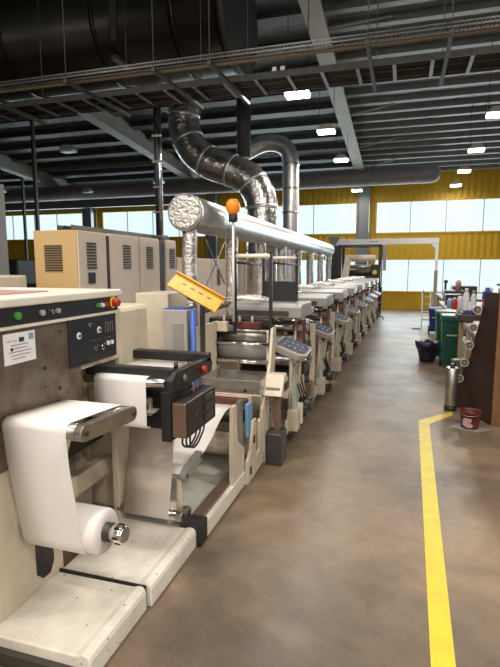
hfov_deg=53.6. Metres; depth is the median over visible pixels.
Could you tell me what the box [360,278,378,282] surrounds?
hood
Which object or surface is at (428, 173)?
duct
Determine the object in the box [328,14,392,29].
trim
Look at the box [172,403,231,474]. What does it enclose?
paper web
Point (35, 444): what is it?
paper web
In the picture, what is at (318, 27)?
beam
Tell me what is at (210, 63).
hanger
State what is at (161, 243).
cabinet filler
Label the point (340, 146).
beam
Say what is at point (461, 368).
cylinder
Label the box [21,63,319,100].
beam
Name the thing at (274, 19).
trim
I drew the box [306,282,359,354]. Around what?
station
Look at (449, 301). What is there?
bottle
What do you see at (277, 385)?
control box
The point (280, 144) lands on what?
duct
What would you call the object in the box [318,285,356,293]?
hood
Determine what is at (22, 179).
steel post
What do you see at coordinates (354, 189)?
lamp
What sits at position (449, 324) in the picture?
wheelie bin
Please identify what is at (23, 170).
beam
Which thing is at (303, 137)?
beam
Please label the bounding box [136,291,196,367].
housing
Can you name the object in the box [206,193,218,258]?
column
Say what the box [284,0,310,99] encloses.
lamp
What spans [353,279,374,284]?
hood
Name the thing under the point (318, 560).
floor
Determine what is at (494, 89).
trim
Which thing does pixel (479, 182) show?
wall
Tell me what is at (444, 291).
case
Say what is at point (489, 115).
diffuser
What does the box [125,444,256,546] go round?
step platform
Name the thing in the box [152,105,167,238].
post
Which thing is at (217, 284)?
tall cabinet
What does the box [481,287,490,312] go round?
bottle
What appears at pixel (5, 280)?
box
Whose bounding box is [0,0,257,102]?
spiral duct
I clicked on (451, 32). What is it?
hanger
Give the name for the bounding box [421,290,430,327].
ladder
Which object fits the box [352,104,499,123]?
beam
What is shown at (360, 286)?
hood
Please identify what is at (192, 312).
post
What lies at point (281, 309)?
hood
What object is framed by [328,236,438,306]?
gantry
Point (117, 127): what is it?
beam
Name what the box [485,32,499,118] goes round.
lamp
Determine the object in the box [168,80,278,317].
duct
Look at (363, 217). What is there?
column
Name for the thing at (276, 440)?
box
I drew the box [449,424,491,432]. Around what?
paper sheet
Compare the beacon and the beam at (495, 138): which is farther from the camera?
the beam at (495, 138)
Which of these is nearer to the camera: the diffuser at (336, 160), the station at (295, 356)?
the station at (295, 356)
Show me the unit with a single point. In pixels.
(49, 337)
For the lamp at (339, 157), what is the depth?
12.89 m
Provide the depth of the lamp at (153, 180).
16.43 m
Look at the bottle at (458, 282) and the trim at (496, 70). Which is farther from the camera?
the bottle at (458, 282)
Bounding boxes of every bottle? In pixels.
[447,298,451,307]
[451,298,456,309]
[455,280,460,290]
[457,294,462,308]
[462,288,469,309]
[470,290,476,309]
[481,287,490,312]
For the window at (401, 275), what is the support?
in the wall
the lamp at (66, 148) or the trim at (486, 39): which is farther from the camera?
the lamp at (66, 148)
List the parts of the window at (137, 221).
frame, frame, frame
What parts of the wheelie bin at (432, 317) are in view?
lid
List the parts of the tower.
post, post, cream arm, post, post, signal panel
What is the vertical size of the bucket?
0.180 m
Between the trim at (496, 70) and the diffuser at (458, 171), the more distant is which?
the diffuser at (458, 171)
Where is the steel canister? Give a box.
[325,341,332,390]
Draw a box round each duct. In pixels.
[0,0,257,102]
[4,152,440,202]
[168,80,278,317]
[168,193,334,325]
[236,96,250,158]
[249,134,299,319]
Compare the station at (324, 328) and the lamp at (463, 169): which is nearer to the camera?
the station at (324, 328)
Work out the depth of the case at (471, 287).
13.14 m
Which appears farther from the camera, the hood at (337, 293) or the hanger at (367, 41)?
the hood at (337, 293)
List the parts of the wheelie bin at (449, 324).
lid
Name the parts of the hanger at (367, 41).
threaded rod, threaded rod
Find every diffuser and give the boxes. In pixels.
[60,149,76,153]
[285,90,309,99]
[317,129,334,134]
[334,158,347,162]
[450,184,461,186]
[457,170,470,172]
[468,148,484,152]
[486,112,499,118]
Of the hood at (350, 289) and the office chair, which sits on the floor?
the office chair
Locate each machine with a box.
[9,259,35,283]
[27,283,36,287]
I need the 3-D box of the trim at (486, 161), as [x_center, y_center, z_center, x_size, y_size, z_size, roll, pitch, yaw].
[9.086,-5.734,16.232,10.500,0.195,0.160,2,8,17]
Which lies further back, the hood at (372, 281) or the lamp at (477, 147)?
the hood at (372, 281)
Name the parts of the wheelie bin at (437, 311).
lid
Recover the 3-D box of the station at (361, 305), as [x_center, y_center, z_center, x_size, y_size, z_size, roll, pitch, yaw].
[1.852,-0.442,10.387,1.276,1.370,1.360,3,8,18]
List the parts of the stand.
stand plate, stand plate, roller arm, roller arm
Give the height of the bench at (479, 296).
0.840 m
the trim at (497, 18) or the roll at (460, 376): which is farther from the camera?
the trim at (497, 18)
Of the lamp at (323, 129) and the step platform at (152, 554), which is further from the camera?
the lamp at (323, 129)
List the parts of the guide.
knob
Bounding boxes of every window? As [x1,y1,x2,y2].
[6,212,82,240]
[101,209,205,237]
[238,259,355,284]
[239,202,357,235]
[373,258,499,293]
[374,197,499,234]
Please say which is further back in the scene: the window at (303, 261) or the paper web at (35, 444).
the window at (303, 261)
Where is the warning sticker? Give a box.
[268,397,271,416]
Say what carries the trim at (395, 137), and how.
attached to the wall
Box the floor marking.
[419,412,455,666]
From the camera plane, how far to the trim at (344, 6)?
8.46 m
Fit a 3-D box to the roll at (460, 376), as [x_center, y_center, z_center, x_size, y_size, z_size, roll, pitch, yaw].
[2.413,0.507,5.680,0.119,0.092,0.107,2,8,17]
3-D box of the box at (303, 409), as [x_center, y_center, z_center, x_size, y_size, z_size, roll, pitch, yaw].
[0.463,0.749,4.798,0.160,0.200,0.170,2,8,17]
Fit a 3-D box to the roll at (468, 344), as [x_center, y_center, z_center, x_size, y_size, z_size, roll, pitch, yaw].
[2.428,0.124,5.456,0.119,0.092,0.107,2,8,17]
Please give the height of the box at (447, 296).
0.220 m
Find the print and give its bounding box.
[6,332,33,359]
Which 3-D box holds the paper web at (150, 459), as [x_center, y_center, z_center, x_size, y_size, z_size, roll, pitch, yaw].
[-0.628,0.757,2.926,0.300,0.724,0.260,2,8,17]
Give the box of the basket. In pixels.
[415,339,440,361]
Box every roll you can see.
[75,502,117,555]
[458,373,463,381]
[460,358,468,366]
[464,340,473,348]
[468,323,477,331]
[472,305,482,313]
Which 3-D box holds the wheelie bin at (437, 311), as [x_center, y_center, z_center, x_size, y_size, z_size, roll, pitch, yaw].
[3.459,0.014,8.815,0.346,0.890,0.382,2,8,17]
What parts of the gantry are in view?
post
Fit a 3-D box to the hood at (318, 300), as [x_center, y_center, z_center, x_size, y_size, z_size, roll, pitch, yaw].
[0.647,-0.426,6.192,0.720,0.130,0.505,2,8,17]
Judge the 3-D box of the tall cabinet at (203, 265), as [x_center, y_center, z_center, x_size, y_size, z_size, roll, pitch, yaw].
[-1.163,-0.381,8.419,0.580,1.780,1.430,2,8,17]
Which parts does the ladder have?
rail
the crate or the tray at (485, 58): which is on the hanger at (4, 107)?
the tray at (485, 58)
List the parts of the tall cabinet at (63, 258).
door, cabinet filler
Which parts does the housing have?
slot panel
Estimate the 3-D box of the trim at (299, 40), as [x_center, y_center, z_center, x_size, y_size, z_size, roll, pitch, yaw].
[-9.204,-6.098,12.780,22.500,0.270,0.300,2,8,17]
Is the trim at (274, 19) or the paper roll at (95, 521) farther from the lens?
the trim at (274, 19)
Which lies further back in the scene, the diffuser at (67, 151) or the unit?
the diffuser at (67, 151)
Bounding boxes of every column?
[82,208,96,227]
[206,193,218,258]
[356,186,370,264]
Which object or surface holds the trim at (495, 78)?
attached to the ceiling
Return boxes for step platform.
[0,568,146,666]
[64,518,195,605]
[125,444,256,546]
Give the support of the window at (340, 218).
in the wall
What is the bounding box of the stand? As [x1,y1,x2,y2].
[111,426,202,522]
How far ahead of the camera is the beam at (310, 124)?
14.68 m
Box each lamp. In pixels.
[59,116,77,153]
[82,175,93,192]
[152,166,164,182]
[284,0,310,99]
[316,87,335,134]
[334,107,348,162]
[351,186,361,191]
[450,176,461,186]
[457,137,471,172]
[468,95,486,152]
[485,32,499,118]
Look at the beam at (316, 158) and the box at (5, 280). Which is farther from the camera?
the beam at (316, 158)
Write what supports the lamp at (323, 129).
hanging from the ceiling
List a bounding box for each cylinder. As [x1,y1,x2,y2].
[444,363,458,410]
[451,357,469,374]
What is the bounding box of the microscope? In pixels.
[442,280,447,294]
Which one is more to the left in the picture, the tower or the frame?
the frame
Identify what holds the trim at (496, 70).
attached to the ceiling
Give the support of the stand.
on the step platform at (208, 491)
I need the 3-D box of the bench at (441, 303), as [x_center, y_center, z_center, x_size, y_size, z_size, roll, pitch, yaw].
[4.680,-0.149,10.197,1.380,0.840,2.500,2,8,17]
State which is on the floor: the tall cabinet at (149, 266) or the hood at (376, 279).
the tall cabinet at (149, 266)
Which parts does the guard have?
guard plate, support post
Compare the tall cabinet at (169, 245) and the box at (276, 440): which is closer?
the box at (276, 440)
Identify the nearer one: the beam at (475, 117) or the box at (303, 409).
the box at (303, 409)
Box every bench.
[436,293,481,306]
[438,301,481,336]
[457,322,476,358]
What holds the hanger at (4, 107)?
hanging from the ceiling
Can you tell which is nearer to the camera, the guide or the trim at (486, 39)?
the guide
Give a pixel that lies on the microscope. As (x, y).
(445, 281)
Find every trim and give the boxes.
[257,4,323,29]
[257,35,331,56]
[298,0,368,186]
[323,0,432,15]
[328,0,499,33]
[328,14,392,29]
[332,17,499,46]
[336,33,499,63]
[343,70,499,87]
[345,73,499,97]
[347,84,499,106]
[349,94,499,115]
[350,103,394,115]
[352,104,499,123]
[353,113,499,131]
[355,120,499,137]
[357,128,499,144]
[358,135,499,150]
[359,137,395,147]
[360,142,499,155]
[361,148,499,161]
[361,159,396,168]
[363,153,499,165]
[364,159,499,167]
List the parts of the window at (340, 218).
frame, frame, frame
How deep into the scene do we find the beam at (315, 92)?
12.83 m
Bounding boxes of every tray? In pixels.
[0,15,499,93]
[0,45,499,121]
[57,225,168,239]
[197,369,266,395]
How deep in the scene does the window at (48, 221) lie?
23.35 m
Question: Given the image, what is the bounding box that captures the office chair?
[376,286,383,319]
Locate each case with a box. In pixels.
[443,290,464,297]
[450,285,476,296]
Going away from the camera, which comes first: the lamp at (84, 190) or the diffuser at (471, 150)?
the diffuser at (471, 150)
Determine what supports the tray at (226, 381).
on the station at (234, 436)
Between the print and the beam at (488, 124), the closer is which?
the print
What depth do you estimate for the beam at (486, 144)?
15.57 m
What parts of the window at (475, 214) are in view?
frame, frame, frame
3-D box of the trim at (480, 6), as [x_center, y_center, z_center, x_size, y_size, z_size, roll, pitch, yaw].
[6.462,-5.465,7.623,10.500,0.195,0.160,2,8,17]
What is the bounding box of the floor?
[0,308,499,666]
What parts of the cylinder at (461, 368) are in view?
handle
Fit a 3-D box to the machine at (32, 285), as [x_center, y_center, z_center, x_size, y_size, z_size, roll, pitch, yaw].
[-3.601,-0.532,10.118,1.600,1.620,0.800,2,8,17]
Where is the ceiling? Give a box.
[0,0,499,188]
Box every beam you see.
[0,88,329,128]
[0,102,334,142]
[0,116,351,154]
[0,142,346,173]
[0,152,350,181]
[0,154,69,187]
[0,161,353,188]
[5,194,198,210]
[9,130,343,163]
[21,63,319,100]
[57,93,214,193]
[440,164,499,170]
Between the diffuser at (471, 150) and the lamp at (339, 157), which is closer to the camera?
the diffuser at (471, 150)
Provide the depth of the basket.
8.52 m
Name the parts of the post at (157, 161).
foot plate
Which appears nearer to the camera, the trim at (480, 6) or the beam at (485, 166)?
the trim at (480, 6)
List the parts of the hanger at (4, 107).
threaded rod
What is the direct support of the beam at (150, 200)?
attached to the wall
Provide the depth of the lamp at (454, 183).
16.95 m
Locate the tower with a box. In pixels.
[331,244,386,315]
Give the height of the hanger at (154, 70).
2.800 m
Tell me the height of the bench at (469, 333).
0.840 m
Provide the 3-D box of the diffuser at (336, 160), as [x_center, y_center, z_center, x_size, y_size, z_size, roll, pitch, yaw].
[2.396,-4.542,12.995,0.340,0.050,0.220,2,8,17]
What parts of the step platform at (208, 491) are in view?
edge rail, rail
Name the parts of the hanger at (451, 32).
threaded rod, threaded rod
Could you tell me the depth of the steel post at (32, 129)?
11.51 m
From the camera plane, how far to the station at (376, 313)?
13.98 m
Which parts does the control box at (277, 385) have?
support leg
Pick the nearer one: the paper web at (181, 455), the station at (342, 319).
the paper web at (181, 455)
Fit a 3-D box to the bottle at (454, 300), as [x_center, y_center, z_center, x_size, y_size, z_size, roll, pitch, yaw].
[3.837,-0.561,9.293,0.100,0.220,0.098,2,8,17]
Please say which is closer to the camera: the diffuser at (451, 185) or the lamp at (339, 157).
the lamp at (339, 157)
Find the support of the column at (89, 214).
attached to the wall
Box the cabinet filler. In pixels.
[159,241,164,290]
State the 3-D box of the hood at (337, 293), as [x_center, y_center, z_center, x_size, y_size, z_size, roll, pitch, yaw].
[1.087,-0.605,7.510,0.720,0.130,0.505,2,8,17]
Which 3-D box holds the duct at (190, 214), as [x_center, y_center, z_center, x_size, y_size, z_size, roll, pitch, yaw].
[0.818,-1.419,10.377,0.428,1.619,10.114,3,8,18]
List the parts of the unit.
plate, knob, dark rail, control panel, knob, roller arm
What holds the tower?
on the floor
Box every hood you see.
[229,301,311,318]
[298,289,346,298]
[298,293,332,306]
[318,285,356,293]
[335,283,364,289]
[345,281,370,286]
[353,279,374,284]
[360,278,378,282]
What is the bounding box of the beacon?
[226,199,239,321]
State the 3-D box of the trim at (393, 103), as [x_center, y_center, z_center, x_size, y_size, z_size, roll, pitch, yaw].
[2.946,-5.434,12.017,1.289,0.414,0.031,-2,8,-16]
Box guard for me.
[167,271,224,351]
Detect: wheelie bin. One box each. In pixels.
[428,307,442,332]
[435,309,456,357]
[438,313,458,365]
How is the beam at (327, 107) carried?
attached to the ceiling
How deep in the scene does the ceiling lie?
11.98 m
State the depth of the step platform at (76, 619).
2.17 m
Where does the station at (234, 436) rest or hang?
on the floor
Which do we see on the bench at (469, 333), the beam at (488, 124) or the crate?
the crate
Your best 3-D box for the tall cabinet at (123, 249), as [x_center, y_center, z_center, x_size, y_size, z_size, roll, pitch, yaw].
[-1.800,-0.224,6.342,0.580,2.030,0.660,2,8,17]
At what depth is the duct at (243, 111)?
11.61 m
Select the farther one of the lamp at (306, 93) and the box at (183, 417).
the lamp at (306, 93)
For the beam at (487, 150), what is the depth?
16.11 m
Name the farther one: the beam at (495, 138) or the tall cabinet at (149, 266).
the beam at (495, 138)
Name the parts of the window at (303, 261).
pane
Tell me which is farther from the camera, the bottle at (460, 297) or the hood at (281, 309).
the bottle at (460, 297)
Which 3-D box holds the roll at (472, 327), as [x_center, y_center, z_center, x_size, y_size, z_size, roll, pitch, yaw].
[2.433,-0.067,5.372,0.119,0.092,0.107,2,8,17]
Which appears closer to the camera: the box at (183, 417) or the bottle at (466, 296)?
the box at (183, 417)
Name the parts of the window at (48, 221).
frame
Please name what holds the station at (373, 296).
on the floor
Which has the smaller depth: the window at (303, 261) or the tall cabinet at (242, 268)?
the tall cabinet at (242, 268)
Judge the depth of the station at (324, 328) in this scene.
5.99 m
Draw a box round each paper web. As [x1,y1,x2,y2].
[2,400,122,554]
[94,360,182,428]
[124,408,176,519]
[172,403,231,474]
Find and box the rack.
[456,292,499,426]
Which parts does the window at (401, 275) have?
frame, frame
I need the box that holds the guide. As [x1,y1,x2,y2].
[83,348,211,428]
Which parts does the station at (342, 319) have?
plate, motor, post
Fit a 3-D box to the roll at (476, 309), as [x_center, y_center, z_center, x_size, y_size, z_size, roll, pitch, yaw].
[2.439,-0.257,5.289,0.119,0.092,0.107,2,8,17]
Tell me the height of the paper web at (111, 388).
0.285 m
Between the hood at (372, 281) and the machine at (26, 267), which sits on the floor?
the machine at (26, 267)
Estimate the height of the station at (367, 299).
1.370 m
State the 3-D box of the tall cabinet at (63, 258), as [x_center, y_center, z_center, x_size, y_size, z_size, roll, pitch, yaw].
[-1.992,-0.139,5.719,0.580,2.030,0.635,2,8,17]
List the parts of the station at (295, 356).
plate, frame, plate, motor, post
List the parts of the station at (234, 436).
plate, motor, panel, plate, plate, yoke plate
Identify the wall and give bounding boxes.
[5,168,499,309]
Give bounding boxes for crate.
[455,312,480,322]
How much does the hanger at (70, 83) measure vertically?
2.800 m
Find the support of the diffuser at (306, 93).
attached to the lamp at (306, 93)
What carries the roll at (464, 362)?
attached to the rack
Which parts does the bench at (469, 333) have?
leg, leg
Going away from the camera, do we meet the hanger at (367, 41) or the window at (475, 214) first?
the hanger at (367, 41)
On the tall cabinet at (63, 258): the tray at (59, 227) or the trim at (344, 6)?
the tray at (59, 227)
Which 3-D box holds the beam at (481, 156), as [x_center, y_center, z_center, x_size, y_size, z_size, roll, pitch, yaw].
[8.922,-5.717,15.694,10.500,0.195,0.160,2,8,17]
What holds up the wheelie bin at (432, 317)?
on the floor
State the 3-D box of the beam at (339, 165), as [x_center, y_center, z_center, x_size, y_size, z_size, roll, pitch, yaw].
[-6.861,-6.338,20.467,22.500,0.270,0.300,2,8,17]
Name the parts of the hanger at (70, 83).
threaded rod, threaded rod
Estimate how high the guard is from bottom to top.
0.714 m
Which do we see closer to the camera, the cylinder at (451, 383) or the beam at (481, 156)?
the cylinder at (451, 383)
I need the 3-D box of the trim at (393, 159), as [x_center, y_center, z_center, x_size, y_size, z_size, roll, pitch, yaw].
[4.235,-5.566,16.245,1.289,0.414,0.031,-2,8,-16]
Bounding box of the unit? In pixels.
[0,287,147,623]
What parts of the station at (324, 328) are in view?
plate, frame, plate, motor, post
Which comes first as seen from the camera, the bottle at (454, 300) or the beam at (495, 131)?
the bottle at (454, 300)
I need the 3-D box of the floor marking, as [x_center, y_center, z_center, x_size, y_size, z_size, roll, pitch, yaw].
[0.795,1.388,2.019,0.358,0.003,7.934,3,8,20]
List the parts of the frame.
post, pale rod, post, rod, post, screen plate, pale rod, post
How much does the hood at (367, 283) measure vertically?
0.130 m
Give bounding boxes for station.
[190,315,275,485]
[205,294,316,433]
[253,290,334,401]
[298,284,349,371]
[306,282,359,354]
[322,280,367,348]
[334,278,372,337]
[344,277,377,326]
[350,276,380,320]
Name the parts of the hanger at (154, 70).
threaded rod, threaded rod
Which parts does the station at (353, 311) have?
motor, post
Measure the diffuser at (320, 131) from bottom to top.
0.050 m
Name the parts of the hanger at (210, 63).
threaded rod, threaded rod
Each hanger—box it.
[0,0,46,124]
[62,0,129,116]
[151,0,203,109]
[207,0,249,104]
[365,0,377,92]
[439,0,454,85]
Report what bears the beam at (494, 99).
attached to the ceiling
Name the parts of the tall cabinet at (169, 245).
door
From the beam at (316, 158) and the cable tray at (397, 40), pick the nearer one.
the cable tray at (397, 40)
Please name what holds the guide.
attached to the unit
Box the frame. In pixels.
[233,253,298,344]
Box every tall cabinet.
[33,230,110,288]
[105,233,139,302]
[138,237,159,291]
[159,240,175,290]
[176,257,211,325]
[211,259,231,339]
[232,260,246,327]
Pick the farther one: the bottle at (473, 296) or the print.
the bottle at (473, 296)
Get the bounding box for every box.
[0,275,26,287]
[161,384,214,447]
[263,372,289,429]
[266,427,286,466]
[297,402,307,423]
[444,294,458,304]
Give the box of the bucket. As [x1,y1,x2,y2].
[459,407,481,429]
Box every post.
[20,178,28,258]
[29,119,39,230]
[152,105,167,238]
[190,310,196,388]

